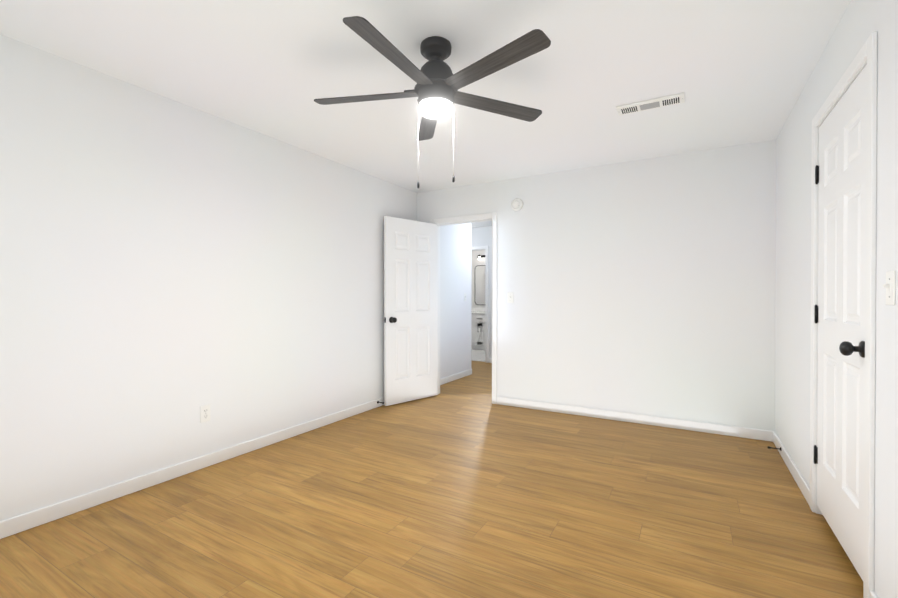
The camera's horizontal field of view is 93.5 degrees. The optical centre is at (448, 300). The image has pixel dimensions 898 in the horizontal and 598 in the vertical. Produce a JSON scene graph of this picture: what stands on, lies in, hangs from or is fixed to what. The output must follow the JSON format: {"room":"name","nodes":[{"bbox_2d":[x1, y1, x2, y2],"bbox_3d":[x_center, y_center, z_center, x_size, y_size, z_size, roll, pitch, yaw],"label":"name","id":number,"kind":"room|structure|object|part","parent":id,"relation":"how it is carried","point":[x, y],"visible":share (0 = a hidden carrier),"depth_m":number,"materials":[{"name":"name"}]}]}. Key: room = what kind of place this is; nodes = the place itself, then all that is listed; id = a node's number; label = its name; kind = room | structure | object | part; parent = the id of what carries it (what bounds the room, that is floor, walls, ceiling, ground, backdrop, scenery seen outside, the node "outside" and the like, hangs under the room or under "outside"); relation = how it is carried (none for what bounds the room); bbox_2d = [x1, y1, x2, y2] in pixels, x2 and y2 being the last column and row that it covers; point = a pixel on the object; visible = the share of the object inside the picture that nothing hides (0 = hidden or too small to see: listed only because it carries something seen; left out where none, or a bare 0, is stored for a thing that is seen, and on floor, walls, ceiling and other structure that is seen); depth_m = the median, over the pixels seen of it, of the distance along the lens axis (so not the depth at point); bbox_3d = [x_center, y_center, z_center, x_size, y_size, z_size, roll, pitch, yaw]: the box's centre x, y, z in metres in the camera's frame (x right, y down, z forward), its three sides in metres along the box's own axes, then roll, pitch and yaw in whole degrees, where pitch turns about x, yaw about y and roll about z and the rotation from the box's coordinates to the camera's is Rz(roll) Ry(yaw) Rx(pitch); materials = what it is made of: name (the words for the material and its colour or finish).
{"room":"empty bedroom","nodes":[
{"label":"empty bedroom","id":0,"kind":"room"},
{"bbox_2d":[0,34,470,520],"bbox_3d":[-1.340,-0.075,3.613,0.120,2.440,6.550,0,0,30],"label":"wall","id":1,"kind":"structure","parent":0,"point":[169,267],"depth_m":2.68,"materials":[{"name":"paint"}]},
{"bbox_2d":[0,397,383,538],"bbox_3d":[-1.618,1.107,3.002,0.014,0.085,4.960,0,0,30],"label":"baseboard","id":2,"kind":"structure","parent":1,"relation":"attached to","point":[29,520],"depth_m":2.63,"materials":[{"name":"white wood"}]},
{"bbox_2d":[200,404,209,422],"bbox_3d":[-1.676,0.780,2.906,0.008,0.115,0.070,0,0,30],"label":"outlet","id":3,"kind":"object","parent":1,"relation":"attached to","point":[204,413],"visible":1,"depth_m":2.90,"materials":[{"name":"white plastic"}]},
{"bbox_2d":[440,369,471,384],"bbox_3d":[0.009,1.089,5.838,0.014,0.085,1.340,0,0,30],"label":"baseboard","id":4,"kind":"structure","parent":1,"relation":"attached to","point":[450,378],"depth_m":5.97,"materials":[{"name":"white wood"}]},
{"bbox_2d":[0,0,850,227],"bbox_3d":[0.267,-1.351,4.609,6.910,0.100,9.890,0,0,30],"label":"ceiling","id":5,"kind":"structure","parent":0,"point":[737,72],"depth_m":2.35,"materials":[{"name":"paint"}]},
{"bbox_2d":[314,16,550,187],"bbox_3d":[-0.083,-0.925,2.093,1.246,0.720,1.202,0,0,30],"label":"fan","id":6,"kind":"object","parent":5,"relation":"hanging from","point":[435,91],"visible":1,"depth_m":2.06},
{"bbox_3d":[-0.431,-1.050,2.196,0.551,0.028,0.108,0,0,10],"label":"fan blade","id":7,"kind":"part","parent":6,"relation":"part of","materials":[{"name":"grey wood"}]},
{"bbox_3d":[-0.237,-1.048,1.807,0.108,0.028,0.551,0,0,28],"label":"fan blade","id":8,"kind":"part","parent":6,"relation":"part of","materials":[{"name":"grey wood"}]},
{"bbox_3d":[-0.121,-1.052,2.502,0.108,0.028,0.551,0,0,-8],"label":"fan blade","id":9,"kind":"part","parent":6,"relation":"part of","materials":[{"name":"grey wood"}]},
{"bbox_3d":[0.193,-1.048,1.871,0.108,0.028,0.551,0,0,-44],"label":"fan blade","id":10,"kind":"part","parent":6,"relation":"part of","materials":[{"name":"grey wood"}]},
{"bbox_3d":[0.266,-1.050,2.300,0.551,0.028,0.108,0,0,-26],"label":"fan blade","id":11,"kind":"part","parent":6,"relation":"part of","materials":[{"name":"grey wood"}]},
{"bbox_2d":[616,92,684,115],"bbox_3d":[1.320,-1.282,2.777,0.400,0.014,0.145,0,0,30],"label":"ceiling vent","id":12,"kind":"object","parent":5,"relation":"in","point":[664,101],"visible":1,"depth_m":2.75,"materials":[{"name":"white metal"}]},
{"bbox_2d":[0,361,863,597],"bbox_3d":[0.267,1.189,4.624,6.910,0.100,9.890,0,0,30],"label":"floor","id":13,"kind":"structure","parent":0,"point":[464,487],"depth_m":2.19,"materials":[{"name":"brown wood"}]},
{"bbox_2d":[471,349,484,361],"bbox_3d":[0.668,1.111,8.809,2.200,0.004,1.990,0,0,30],"label":"bathroom tile floor","id":14,"kind":"structure","parent":13,"relation":"on","point":[477,355],"depth_m":8.47,"materials":[{"name":"white tile"}]},
{"bbox_2d":[471,308,484,349],"bbox_3d":[0.814,0.619,9.523,0.960,0.980,0.598,0,0,30],"label":"bathroom vanity","id":15,"kind":"object","parent":14,"relation":"on","point":[477,328],"visible":0.42,"depth_m":9.33,"materials":[{"name":"white wood"}]},
{"bbox_2d":[471,250,484,310],"bbox_3d":[1.193,-0.112,9.717,2.440,2.440,0.120,0,0,30],"label":"wall","id":16,"kind":"structure","parent":0,"point":[475,261],"depth_m":9.98,"materials":[{"name":"paint"}]},
{"bbox_2d":[475,265,484,304],"bbox_3d":[0.958,-0.347,9.768,0.800,0.930,0.024,0,0,30],"label":"bathroom mirror","id":17,"kind":"object","parent":16,"relation":"attached to","point":[479,284],"visible":0.25,"depth_m":9.88,"materials":[{"name":"black mirror"}]},
{"bbox_2d":[471,226,491,357],"bbox_3d":[0.346,-0.101,7.840,3.840,2.440,0.120,0,0,30],"label":"wall","id":18,"kind":"structure","parent":0,"point":[481,236],"depth_m":7.56,"materials":[{"name":"paint"}]},
{"bbox_2d":[417,140,775,430],"bbox_3d":[1.205,-0.079,4.303,3.610,2.440,0.120,0,0,30],"label":"wall","id":19,"kind":"structure","parent":0,"point":[644,287],"depth_m":3.90,"materials":[{"name":"paint"}]},
{"bbox_2d":[384,216,436,405],"bbox_3d":[-0.416,0.116,4.756,0.754,2.020,0.178,0,0,-44],"label":"bedroom door","id":20,"kind":"structure","parent":19,"relation":"in","point":[410,310],"depth_m":4.71,"materials":[{"name":"white wood"}]},
{"bbox_2d":[430,212,496,403],"bbox_3d":[0.182,0.089,4.891,0.864,2.097,0.152,0,0,30],"label":"door frame","id":21,"kind":"structure","parent":19,"relation":"attached to","point":[485,217],"depth_m":4.82,"materials":[{"name":"white wood"}]},
{"bbox_2d":[507,292,512,302],"bbox_3d":[0.656,-0.025,4.537,0.070,0.115,0.021,0,0,30],"label":"switch plate","id":22,"kind":"object","parent":19,"relation":"attached to","point":[509,297],"visible":1,"depth_m":4.54,"materials":[{"name":"white plastic"}]},
{"bbox_2d":[511,198,522,210],"bbox_3d":[0.719,-1.015,4.485,0.134,0.134,0.038,0,0,30],"label":"smoke detector","id":23,"kind":"object","parent":19,"relation":"attached to","point":[516,204],"visible":1,"depth_m":4.47,"materials":[{"name":"white plastic"}]},
{"bbox_2d":[497,396,771,441],"bbox_3d":[1.578,1.100,4.019,2.433,0.085,0.014,0,0,30],"label":"baseboard","id":24,"kind":"structure","parent":19,"relation":"attached to","point":[750,433],"depth_m":3.88,"materials":[{"name":"white wood"}]},
{"bbox_2d":[775,0,897,597],"bbox_3d":[1.425,-0.060,1.180,0.120,2.440,5.080,0,0,30],"label":"wall","id":25,"kind":"structure","parent":0,"point":[861,21],"depth_m":1.87,"materials":[{"name":"paint"}]},
{"bbox_2d":[772,431,809,505],"bbox_3d":[2.310,1.108,2.865,0.014,0.085,1.208,0,0,30],"label":"baseboard","id":26,"kind":"structure","parent":25,"relation":"attached to","point":[797,476],"depth_m":2.74,"materials":[{"name":"white wood"}]},
{"bbox_2d":[814,65,866,581],"bbox_3d":[1.810,0.093,1.932,0.178,2.030,0.788,0,0,30],"label":"closet door","id":27,"kind":"structure","parent":25,"relation":"in","point":[840,174],"depth_m":1.90,"materials":[{"name":"white wood"}]},
{"bbox_2d":[810,31,877,597],"bbox_3d":[1.837,0.083,1.915,0.136,2.145,0.899,0,0,30],"label":"door frame","id":28,"kind":"structure","parent":25,"relation":"attached to","point":[866,55],"depth_m":1.59,"materials":[{"name":"white wood"}]},
{"bbox_2d":[870,591,877,597],"bbox_3d":[0.870,1.123,0.355,0.014,0.085,2.783,0,0,30],"label":"baseboard","id":29,"kind":"structure","parent":25,"relation":"attached to","point":[872,594],"depth_m":1.55,"materials":[{"name":"white wood"}]},
{"bbox_2d":[883,270,895,304],"bbox_3d":[1.491,-0.041,1.436,0.021,0.115,0.070,0,0,30],"label":"switch plate","id":30,"kind":"object","parent":25,"relation":"attached to","point":[890,285],"visible":1,"depth_m":1.43,"materials":[{"name":"white plastic"}]}
]}

